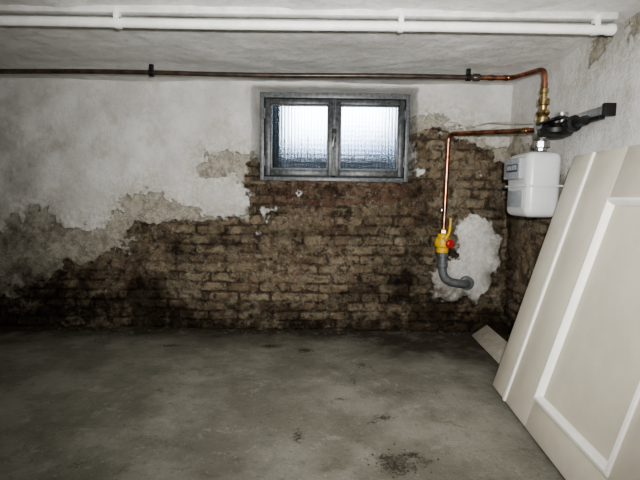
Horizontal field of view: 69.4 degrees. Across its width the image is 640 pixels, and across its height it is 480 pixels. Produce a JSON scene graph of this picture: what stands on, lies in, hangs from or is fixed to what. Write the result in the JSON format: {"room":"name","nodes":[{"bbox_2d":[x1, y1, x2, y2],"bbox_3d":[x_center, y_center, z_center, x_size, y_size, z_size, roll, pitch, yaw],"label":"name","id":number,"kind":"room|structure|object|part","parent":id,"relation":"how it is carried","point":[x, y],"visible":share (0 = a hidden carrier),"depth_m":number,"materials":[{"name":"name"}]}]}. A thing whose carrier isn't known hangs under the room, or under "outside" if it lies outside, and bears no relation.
{"room":"basement","nodes":[
{"label":"basement","id":0,"kind":"room"},
{"bbox_2d":[0,78,512,332],"bbox_3d":[-0.690,-0.275,3.862,4.613,2.079,0.302,1,6,0],"label":"wall","id":1,"kind":"structure","parent":0,"point":[123,203],"depth_m":3.75,"materials":[{"name":"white brick"}]},
{"bbox_2d":[260,92,264,179],"bbox_3d":[-0.485,-0.874,3.902,0.035,0.740,0.075,1,6,0],"label":"frame","id":2,"kind":"object","parent":1,"relation":"attached to","point":[262,99],"visible":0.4,"depth_m":3.87,"materials":[{"name":"grey paint"}]},
{"bbox_2d":[270,169,327,175],"bbox_3d":[-0.177,-0.569,3.903,0.483,0.052,0.042,1,6,0],"label":"rail","id":3,"kind":"object","parent":1,"relation":"attached to","point":[281,172],"visible":1,"depth_m":3.88,"materials":[{"name":"paint"}]},
{"bbox_2d":[272,106,326,167],"bbox_3d":[-0.172,-0.857,3.885,0.491,0.553,0.005,1,6,0],"label":"glass","id":4,"kind":"object","parent":3,"relation":"attached to","point":[299,133],"visible":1,"depth_m":3.88,"materials":[{"name":"glass"}]},
{"bbox_2d":[271,168,327,169],"bbox_3d":[-0.176,-0.602,3.908,0.483,0.012,0.026,1,6,0],"label":"bead","id":5,"kind":"object","parent":3,"relation":"on","point":[271,168],"visible":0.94,"depth_m":3.90,"materials":[{"name":"grey paint"}]},
{"bbox_2d":[264,176,403,181],"bbox_3d":[0.117,-0.515,3.936,1.180,0.035,0.075,1,6,0],"label":"frame","id":6,"kind":"object","parent":1,"relation":"attached to","point":[267,178],"visible":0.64,"depth_m":3.90,"materials":[{"name":"grey metal"}]},
{"bbox_2d":[264,175,401,177],"bbox_3d":[0.118,-0.543,3.948,1.180,0.020,0.045,1,6,0],"label":"bottom rebate","id":7,"kind":"object","parent":6,"relation":"in","point":[264,175],"visible":0.44,"depth_m":3.93,"materials":[{"name":"grey metal"}]},
{"bbox_2d":[264,92,405,176],"bbox_3d":[0.122,-0.885,3.869,1.180,0.695,0.138,1,6,0],"label":"window","id":8,"kind":"structure","parent":1,"relation":"in","point":[300,98],"depth_m":3.83,"materials":[{"name":"grey paint"}]},
{"bbox_3d":[-0.435,-0.860,3.875,0.042,0.629,0.042,1,6,0],"label":"left casement stile","id":9,"kind":"part","parent":8,"relation":"part of","materials":[{"name":"grey metal"}]},
{"bbox_2d":[270,104,271,168],"bbox_3d":[-0.408,-0.860,3.883,0.012,0.545,0.026,1,6,0],"label":"bead","id":10,"kind":"object","parent":8,"relation":"attached to","point":[271,104],"visible":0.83,"depth_m":3.87,"materials":[{"name":"grey paint"}]},
{"bbox_2d":[272,104,327,106],"bbox_3d":[-0.169,-1.122,3.857,0.483,0.012,0.026,1,6,0],"label":"bead","id":11,"kind":"object","parent":8,"relation":"attached to","point":[272,104],"visible":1,"depth_m":3.84,"materials":[{"name":"grey paint"}]},
{"bbox_3d":[-0.169,-1.148,3.847,0.483,0.042,0.042,1,5,0],"label":"casement rail","id":12,"kind":"part","parent":8,"relation":"part of","materials":[{"name":"metal"}]},
{"bbox_2d":[326,105,328,168],"bbox_3d":[0.063,-0.854,3.883,0.012,0.545,0.026,1,6,0],"label":"bead","id":13,"kind":"object","parent":8,"relation":"attached to","point":[328,105],"visible":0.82,"depth_m":3.87,"materials":[{"name":"grey paint"}]},
{"bbox_3d":[0.090,-0.853,3.875,0.042,0.629,0.042,1,6,0],"label":"left casement stile","id":14,"kind":"part","parent":8,"relation":"part of","materials":[{"name":"grey metal"}]},
{"bbox_2d":[332,99,335,175],"bbox_3d":[0.117,-0.850,3.849,0.028,0.629,0.010,1,6,0],"label":"bead","id":15,"kind":"object","parent":8,"relation":"attached to","point":[333,99],"visible":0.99,"depth_m":3.85,"materials":[{"name":"grey paint"}]},
{"bbox_2d":[333,142,334,175],"bbox_3d":[0.114,-0.675,3.857,0.010,0.280,0.008,1,6,0],"label":"latch","id":16,"kind":"object","parent":15,"relation":"attached to","point":[334,142],"visible":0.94,"depth_m":3.85,"materials":[{"name":"grey metal"}]},
{"bbox_2d":[332,129,335,141],"bbox_3d":[0.117,-0.869,3.839,0.036,0.110,0.006,1,5,0],"label":"latch plate","id":17,"kind":"object","parent":15,"relation":"attached to","point":[333,130],"depth_m":3.83,"materials":[{"name":"grey metal"}]},
{"bbox_3d":[0.127,-1.206,3.869,1.180,0.055,0.075,1,5,0],"label":"frame","id":18,"kind":"part","parent":8,"relation":"part of","materials":[{"name":"grey paint"}]},
{"bbox_3d":[0.144,-0.852,3.875,0.042,0.629,0.042,1,6,0],"label":"right casement stile","id":19,"kind":"part","parent":8,"relation":"part of","materials":[{"name":"grey metal"}]},
{"bbox_2d":[339,106,341,168],"bbox_3d":[0.171,-0.852,3.883,0.012,0.545,0.026,1,6,0],"label":"bead","id":20,"kind":"object","parent":8,"relation":"attached to","point":[340,106],"visible":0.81,"depth_m":3.87,"materials":[{"name":"grey paint"}]},
{"bbox_2d":[340,105,398,107],"bbox_3d":[0.415,-1.114,3.857,0.493,0.012,0.026,1,6,0],"label":"bead","id":21,"kind":"object","parent":8,"relation":"attached to","point":[340,105],"visible":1,"depth_m":3.84,"materials":[{"name":"grey paint"}]},
{"bbox_3d":[0.415,-1.140,3.847,0.493,0.042,0.042,1,5,0],"label":"casement rail","id":22,"kind":"part","parent":8,"relation":"part of","materials":[{"name":"metal"}]},
{"bbox_2d":[396,106,399,169],"bbox_3d":[0.652,-0.846,3.883,0.012,0.545,0.026,1,6,0],"label":"bead","id":23,"kind":"object","parent":8,"relation":"attached to","point":[399,106],"visible":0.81,"depth_m":3.87,"materials":[{"name":"grey paint"}]},
{"bbox_3d":[0.679,-0.844,3.875,0.042,0.629,0.042,1,6,0],"label":"right casement stile","id":24,"kind":"part","parent":8,"relation":"part of","materials":[{"name":"grey metal"}]},
{"bbox_2d":[339,170,397,176],"bbox_3d":[0.407,-0.561,3.903,0.493,0.052,0.042,1,6,0],"label":"rail","id":25,"kind":"object","parent":1,"relation":"attached to","point":[353,173],"visible":1,"depth_m":3.88,"materials":[{"name":"metal"}]},
{"bbox_2d":[339,169,397,170],"bbox_3d":[0.408,-0.594,3.908,0.493,0.012,0.026,1,6,0],"label":"bead","id":26,"kind":"object","parent":25,"relation":"on","point":[339,169],"visible":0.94,"depth_m":3.90,"materials":[{"name":"grey paint"}]},
{"bbox_2d":[341,107,397,168],"bbox_3d":[0.411,-0.849,3.885,0.501,0.553,0.005,1,6,0],"label":"glass","id":27,"kind":"object","parent":25,"relation":"attached to","point":[368,134],"visible":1,"depth_m":3.88,"materials":[{"name":"glass"}]},
{"bbox_2d":[403,94,410,181],"bbox_3d":[0.730,-0.857,3.902,0.035,0.740,0.075,1,6,0],"label":"frame","id":28,"kind":"object","parent":1,"relation":"attached to","point":[407,104],"visible":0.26,"depth_m":3.87,"materials":[{"name":"grey paint"}]},
{"bbox_2d":[437,257,473,289],"bbox_3d":[1.106,0.269,3.709,0.348,0.277,0.153,-2,6,-28],"label":"pipe","id":29,"kind":"object","parent":1,"relation":"attached to","point":[466,282],"visible":0.99,"depth_m":3.65,"materials":[{"name":"metal"}]},
{"bbox_2d":[434,218,453,256],"bbox_3d":[0.974,-0.020,3.640,0.128,0.311,0.155,-1,6,-14],"label":"tap","id":30,"kind":"object","parent":29,"relation":"attached to","point":[442,242],"visible":1,"depth_m":3.61,"materials":[{"name":"gold metal"}]},
{"bbox_3d":[0.993,-0.084,3.579,0.053,0.171,0.023,2,6,9],"label":"lever","id":31,"kind":"part","parent":30,"relation":"part of","materials":[{"name":"yellow metal"}]},
{"bbox_2d":[438,127,533,228],"bbox_3d":[1.145,-0.432,3.338,0.099,0.752,0.886,-2,6,-25],"label":"gas pipe","id":32,"kind":"object","parent":30,"relation":"attached to","point":[527,130],"visible":0.98,"depth_m":3.56,"materials":[{"name":"brown metal"}]},
{"bbox_2d":[521,127,528,133],"bbox_3d":[1.329,-0.706,2.989,0.042,0.045,0.038,-2,6,-29],"label":"socket","id":33,"kind":"object","parent":32,"relation":"attached to","point":[523,130],"depth_m":2.97,"materials":[{"name":"gold metal"}]},
{"bbox_2d":[461,276,473,289],"bbox_3d":[1.193,0.347,3.777,0.109,0.109,0.085,1,5,0],"label":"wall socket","id":34,"kind":"object","parent":29,"relation":"attached to","point":[468,278],"depth_m":3.74,"materials":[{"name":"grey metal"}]},
{"bbox_2d":[468,126,498,130],"bbox_3d":[1.252,-0.856,3.603,0.262,0.048,0.014,3,6,21],"label":"wire","id":35,"kind":"object","parent":1,"relation":"attached to","point":[498,126],"visible":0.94,"depth_m":3.60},
{"bbox_2d":[0,326,565,479],"bbox_3d":[-0.714,0.990,1.302,4.600,0.010,5.280,1,6,0],"label":"floor","id":36,"kind":"structure","parent":0,"point":[73,406],"depth_m":2.44,"materials":[{"name":"concrete"}]},
{"bbox_2d":[13,327,471,477],"bbox_3d":[-0.867,0.834,2.827,4.119,0.017,1.989,1,6,0],"label":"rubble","id":37,"kind":"object","parent":36,"relation":"on","point":[181,330],"visible":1,"depth_m":3.72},
{"bbox_2d":[472,325,507,364],"bbox_3d":[1.278,0.782,3.271,0.129,0.106,0.950,1,6,2],"label":"plank","id":38,"kind":"object","parent":36,"relation":"on","point":[493,343],"visible":0.51,"depth_m":3.44,"materials":[{"name":"beige wood"}]},
{"bbox_2d":[493,153,590,396],"bbox_3d":[1.233,0.208,2.559,0.422,1.350,0.200,1,6,3],"label":"stile","id":39,"kind":"object","parent":36,"relation":"on","point":[579,163],"visible":0.55,"depth_m":2.56,"materials":[{"name":"beige paint"}]},
{"bbox_2d":[525,400,606,479],"bbox_3d":[1.013,0.868,1.920,0.079,0.155,0.620,1,6,3],"label":"rail","id":40,"kind":"object","parent":36,"relation":"on","point":[567,457],"visible":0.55,"depth_m":1.91,"materials":[{"name":"beige paint"}]},
{"bbox_2d":[533,197,639,477],"bbox_3d":[1.160,0.314,1.859,0.294,0.969,0.628,1,6,3],"label":"moulding","id":41,"kind":"structure","parent":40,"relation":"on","point":[605,467],"depth_m":2.10,"materials":[{"name":"white wood"}]},
{"bbox_2d":[505,147,627,425],"bbox_3d":[1.219,0.232,2.310,0.422,1.350,0.300,1,6,3],"label":"stile","id":42,"kind":"object","parent":36,"relation":"on","point":[605,167],"visible":0.64,"depth_m":2.29,"materials":[{"name":"beige paint"}]},
{"bbox_2d":[502,152,595,400],"bbox_3d":[1.203,0.211,2.446,0.396,1.342,0.028,1,6,3],"label":"astragal","id":43,"kind":"object","parent":42,"relation":"attached to","point":[592,154],"visible":1,"depth_m":2.44,"materials":[{"name":"white wood"}]},
{"bbox_2d":[607,399,639,479],"bbox_3d":[1.169,0.316,1.425,0.422,1.350,0.240,1,6,3],"label":"stile","id":44,"kind":"object","parent":36,"relation":"on","point":[626,466],"visible":1,"depth_m":1.55,"materials":[{"name":"beige paint"}]},
{"bbox_2d":[610,144,639,197],"bbox_3d":[1.359,-0.272,1.791,0.106,0.246,0.620,1,6,3],"label":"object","id":45,"kind":"structure","parent":44,"relation":"attached to","point":[627,184],"depth_m":2.02,"materials":[{"name":"beige paint"}]},
{"bbox_2d":[0,0,639,84],"bbox_3d":[-0.686,-1.001,1.110,4.600,0.032,5.280,1,6,0],"label":"ceiling","id":46,"kind":"structure","parent":0,"point":[21,47],"depth_m":2.74,"materials":[{"name":"white paint"}]},
{"bbox_2d":[0,64,480,81],"bbox_3d":[-0.934,-1.156,3.159,4.060,0.083,0.064,1,6,0],"label":"gas pipe","id":47,"kind":"object","parent":46,"relation":"attached to","point":[151,72],"visible":1,"depth_m":3.15,"materials":[{"name":"metal"}]},
{"bbox_2d":[0,7,616,35],"bbox_3d":[-0.778,-1.054,2.208,4.375,0.086,0.056,1,6,0],"label":"ceiling pipe","id":48,"kind":"object","parent":46,"relation":"attached to","point":[117,22],"visible":0.98,"depth_m":2.19,"materials":[{"name":"white plastic"}]},
{"bbox_2d":[481,67,549,122],"bbox_3d":[1.256,-0.930,3.013,0.366,0.370,0.380,1,5,0],"label":"copper gas riser","id":49,"kind":"object","parent":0,"point":[543,113],"depth_m":2.88,"materials":[{"name":"brown metal"}]},
{"bbox_2d":[500,12,639,339],"bbox_3d":[1.522,0.011,1.210,0.069,2.080,5.290,1,6,0],"label":"wall","id":50,"kind":"structure","parent":0,"point":[606,69],"depth_m":2.75,"materials":[{"name":"white paint"}]},
{"bbox_2d":[426,109,534,127],"bbox_3d":[1.202,-0.894,3.376,0.259,0.206,0.889,-3,7,-37],"label":"cable","id":51,"kind":"object","parent":50,"relation":"attached to","point":[426,109],"visible":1,"depth_m":3.60,"materials":[{"name":"grey plastic"}]},
{"bbox_2d":[504,141,563,217],"bbox_3d":[1.365,-0.386,2.942,0.310,0.475,0.339,1,6,0],"label":"gas meter","id":52,"kind":"object","parent":50,"relation":"attached to","point":[533,178],"visible":0.97,"depth_m":2.80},
{"bbox_3d":[1.247,-0.264,2.957,0.010,0.105,0.220,1,5,0],"label":"label plate","id":53,"kind":"part","parent":52,"relation":"part of","materials":[{"name":"silver metal"}]},
{"bbox_2d":[534,103,616,140],"bbox_3d":[1.411,-0.672,2.648,0.227,0.151,0.604,1,5,0],"label":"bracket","id":54,"kind":"object","parent":50,"relation":"attached to","point":[563,125],"depth_m":2.60,"materials":[{"name":"black metal"}]},
{"bbox_2d":[544,206,639,461],"bbox_3d":[1.185,0.322,1.858,0.325,0.966,0.635,1,5,0],"label":"panel field","id":55,"kind":"object","parent":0,"point":[593,383],"depth_m":1.89,"materials":[{"name":"white wood"}]},
{"bbox_3d":[-3.050,-0.036,1.166,0.100,1.995,5.200,1,5,0],"label":"wall","id":56,"kind":"structure","parent":0,"visible":0},
{"bbox_2d":[0,5,617,22],"bbox_3d":[-0.785,-1.106,2.214,4.400,0.052,0.053,1,6,0],"label":"pipe","id":57,"kind":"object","parent":56,"relation":"attached to","point":[101,10],"depth_m":2.19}
]}

